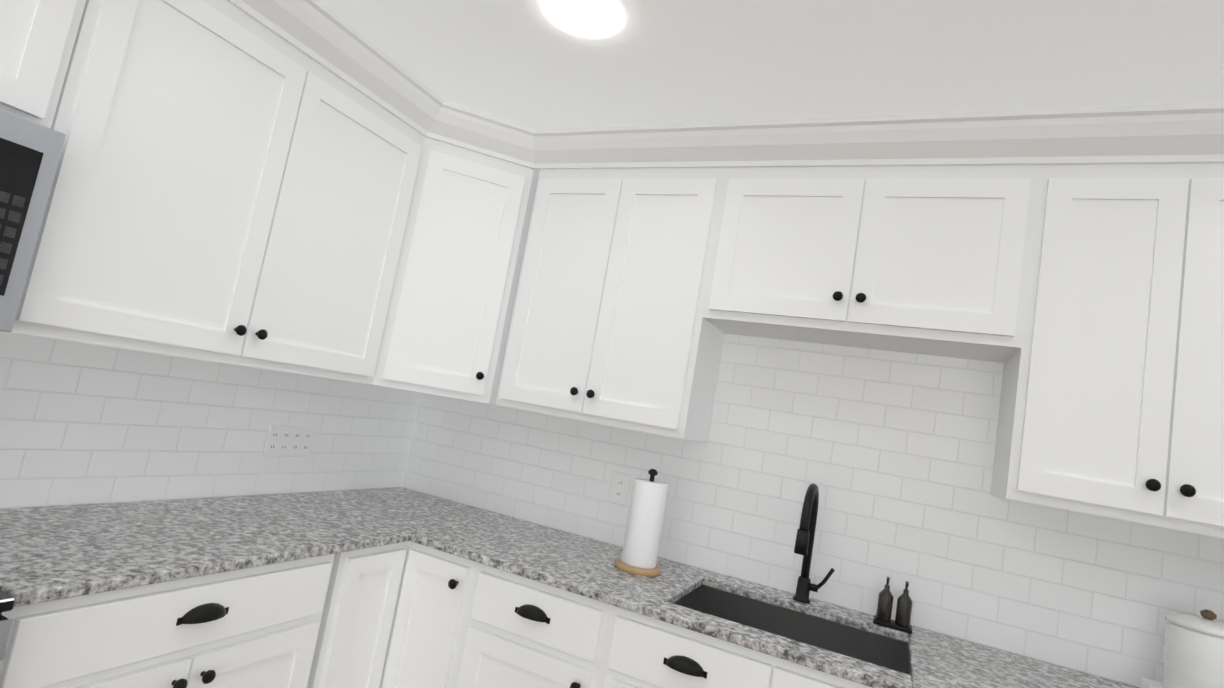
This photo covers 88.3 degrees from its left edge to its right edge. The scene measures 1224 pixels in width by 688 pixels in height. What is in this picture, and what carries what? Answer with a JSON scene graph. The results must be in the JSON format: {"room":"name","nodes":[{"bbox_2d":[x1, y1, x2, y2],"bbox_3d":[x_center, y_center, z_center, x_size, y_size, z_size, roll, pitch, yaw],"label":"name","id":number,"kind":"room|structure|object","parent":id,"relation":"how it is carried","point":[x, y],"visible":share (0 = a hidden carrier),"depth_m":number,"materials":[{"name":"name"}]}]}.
{"room":"kitchen","nodes":[
{"label":"kitchen","id":0,"kind":"room"},
{"bbox_2d":[0,487,392,508],"bbox_3d":[-2.305,-0.191,0.013,0.120,2.440,6.820,7,-7,25],"label":"wall","id":1,"kind":"structure","parent":0,"point":[172,499],"depth_m":1.98,"materials":[{"name":"white tile"}]},
{"bbox_2d":[0,0,85,128],"bbox_3d":[-1.450,-0.789,1.106,0.355,0.530,0.770,7,-7,25],"label":"upper cabinet","id":2,"kind":"object","parent":1,"relation":"attached to","point":[37,39],"visible":0.94,"depth_m":1.32,"materials":[{"name":"white wood"}]},
{"bbox_2d":[0,109,65,331],"bbox_3d":[-1.485,-0.310,1.032,0.458,0.429,0.757,7,-7,25],"label":"over-the-range microwave","id":3,"kind":"object","parent":2,"relation":"attached to","point":[30,152],"visible":1,"depth_m":1.27,"materials":[{"name":"grey metal"}]},
{"bbox_2d":[0,331,419,507],"bbox_3d":[-1.664,-0.350,1.188,0.002,1.385,3.960,7,-7,25],"label":"tile backsplash","id":4,"kind":"structure","parent":1,"relation":"attached to","point":[81,423],"depth_m":1.96,"materials":[{"name":"white tile"}]},
{"bbox_2d":[263,424,313,456],"bbox_3d":[-1.198,0.361,2.349,0.008,0.115,0.190,7,-7,25],"label":"electrical outlet plate","id":5,"kind":"object","parent":4,"relation":"attached to","point":[288,441],"visible":1,"depth_m":2.34,"materials":[{"name":"white plastic"}]},
{"bbox_2d":[12,0,424,383],"bbox_3d":[-1.115,-0.426,1.912,0.355,0.960,1.060,7,-7,25],"label":"upper cabinet","id":6,"kind":"object","parent":1,"relation":"attached to","point":[232,184],"visible":1,"depth_m":1.70,"materials":[{"name":"white wood"}]},
{"bbox_2d":[403,487,1139,687],"bbox_3d":[1.012,0.604,2.102,4.250,2.440,0.120,7,-7,25],"label":"wall","id":7,"kind":"structure","parent":0,"point":[812,598],"depth_m":2.13,"materials":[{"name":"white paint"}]},
{"bbox_2d":[373,137,539,403],"bbox_3d":[-0.665,-0.274,2.608,0.607,0.960,0.607,7,-7,25],"label":"upper cabinet","id":8,"kind":"object","parent":7,"relation":"attached to","point":[451,308],"visible":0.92,"depth_m":2.40,"materials":[{"name":"white wood"}]},
{"bbox_2d":[495,168,725,441],"bbox_3d":[0.028,-0.175,2.420,0.760,0.960,0.355,7,-7,25],"label":"upper cabinet","id":9,"kind":"object","parent":7,"relation":"attached to","point":[610,325],"visible":1,"depth_m":2.27,"materials":[{"name":"white wood"}]},
{"bbox_2d":[400,334,1223,686],"bbox_3d":[1.053,0.214,2.088,4.250,1.385,0.002,7,-7,25],"label":"tile backsplash","id":10,"kind":"structure","parent":7,"relation":"attached to","point":[890,453],"depth_m":2.13,"materials":[{"name":"white tile"}]},
{"bbox_2d":[609,471,630,505],"bbox_3d":[0.030,0.566,2.476,0.075,0.120,0.008,7,-7,25],"label":"electrical outlet plate","id":11,"kind":"object","parent":10,"relation":"attached to","point":[620,484],"visible":1,"depth_m":2.47,"materials":[{"name":"white plastic"}]},
{"bbox_2d":[703,165,1039,362],"bbox_3d":[0.818,-0.286,2.086,0.920,0.545,0.355,7,-7,25],"label":"upper cabinet","id":12,"kind":"object","parent":7,"relation":"attached to","point":[930,260],"visible":1,"depth_m":1.94,"materials":[{"name":"white wood"}]},
{"bbox_2d":[991,163,1223,537],"bbox_3d":[1.493,0.004,1.730,0.660,0.960,0.355,7,-7,25],"label":"upper cabinet","id":13,"kind":"object","parent":7,"relation":"attached to","point":[1112,399],"visible":0.98,"depth_m":1.65,"materials":[{"name":"white wood"}]},
{"bbox_2d":[319,0,1223,170],"bbox_3d":[-0.124,-1.205,-0.778,4.490,0.120,6.820,7,-7,25],"label":"ceiling","id":14,"kind":"structure","parent":0,"point":[704,61],"depth_m":1.70,"materials":[{"name":"white paint"}]},
{"bbox_2d":[498,0,668,61],"bbox_3d":[-0.077,-0.872,1.662,0.457,0.006,0.457,11,-6,-14],"label":"recessed light","id":15,"kind":"object","parent":14,"relation":"in","point":[606,30],"visible":1,"depth_m":1.68,"materials":[{"name":"white plastic"}]},
{"bbox_2d":[227,0,1223,168],"bbox_3d":[0.336,-0.889,0.281,3.634,0.121,3.582,7,-7,25],"label":"crown molding","id":16,"kind":"structure","parent":14,"relation":"attached to","point":[323,35],"depth_m":1.96,"materials":[{"name":"white paint"}]},
{"bbox_3d":[-0.556,1.304,-1.046,4.490,0.120,6.820,7,-7,25],"label":"floor","id":17,"kind":"structure","parent":0,"visible":0},
{"bbox_2d":[0,590,15,660],"bbox_3d":[-1.522,0.671,0.869,0.720,1.195,0.757,7,-7,25],"label":"range","id":18,"kind":"object","parent":17,"relation":"on","point":[7,602],"visible":0.97,"depth_m":1.10,"materials":[{"name":"grey metal"}]},
{"bbox_2d":[0,554,334,687],"bbox_3d":[-1.280,0.943,1.562,0.655,0.889,0.760,7,-7,25],"label":"base cabinet","id":19,"kind":"object","parent":17,"relation":"on","point":[256,627],"visible":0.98,"depth_m":1.43,"materials":[{"name":"white wood"}]},
{"bbox_2d":[307,541,477,687],"bbox_3d":[-0.832,1.096,2.274,0.890,0.889,0.890,7,-7,25],"label":"base cabinet","id":20,"kind":"object","parent":17,"relation":"on","point":[395,615],"visible":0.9,"depth_m":1.99,"materials":[{"name":"white wood"}]},
{"bbox_2d":[0,493,411,606],"bbox_3d":[-1.157,0.515,1.735,0.637,0.025,1.022,7,-7,25],"label":"countertop","id":21,"kind":"structure","parent":20,"relation":"on","point":[50,553],"depth_m":1.60,"materials":[{"name":"stone"}]},
{"bbox_2d":[288,487,1138,687],"bbox_3d":[0.785,0.954,1.710,4.244,0.235,0.647,7,-7,25],"label":"countertop","id":22,"kind":"structure","parent":20,"relation":"on","point":[842,642],"depth_m":1.97,"materials":[{"name":"stone"}]},
{"bbox_2d":[614,469,668,575],"bbox_3d":[0.114,0.592,2.140,0.160,0.337,0.160,7,-7,25],"label":"paper towel holder","id":23,"kind":"object","parent":22,"relation":"on","point":[639,556],"visible":1,"depth_m":2.09,"materials":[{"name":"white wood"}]},
{"bbox_2d":[793,483,834,602],"bbox_3d":[0.645,0.642,1.997,0.118,0.388,0.258,7,-7,25],"label":"faucet","id":24,"kind":"object","parent":22,"relation":"on","point":[804,542],"visible":0.98,"depth_m":2.06,"materials":[{"name":"black metal"}]},
{"bbox_2d":[873,577,912,633],"bbox_3d":[0.880,0.805,1.963,0.110,0.142,0.070,7,-7,25],"label":"soap caddy","id":25,"kind":"object","parent":22,"relation":"on","point":[900,622],"visible":1,"depth_m":1.95,"materials":[{"name":"black glass"}]},
{"bbox_2d":[1140,677,1162,687],"bbox_3d":[1.578,0.929,1.536,0.420,0.045,0.165,7,-7,25],"label":"tray","id":26,"kind":"object","parent":22,"relation":"on","point":[1147,683],"visible":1,"depth_m":1.67,"materials":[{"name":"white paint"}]},
{"bbox_2d":[1161,609,1223,687],"bbox_3d":[1.526,0.790,1.585,0.216,0.221,0.162,7,-7,25],"label":"canister","id":27,"kind":"object","parent":26,"relation":"on","point":[1193,653],"visible":1,"depth_m":1.56,"materials":[{"name":"white ceramic"}]},
{"bbox_2d":[454,563,611,687],"bbox_3d":[-0.173,1.190,2.092,0.470,0.889,0.655,7,-7,25],"label":"base cabinet","id":28,"kind":"object","parent":17,"relation":"on","point":[522,632],"visible":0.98,"depth_m":1.86,"materials":[{"name":"white wood"}]},
{"bbox_2d":[598,605,871,687],"bbox_3d":[0.450,1.266,1.799,0.915,0.889,0.655,7,-7,25],"label":"base cabinet","id":29,"kind":"object","parent":17,"relation":"on","point":[642,651],"visible":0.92,"depth_m":1.67,"materials":[{"name":"white wood"}]}
]}

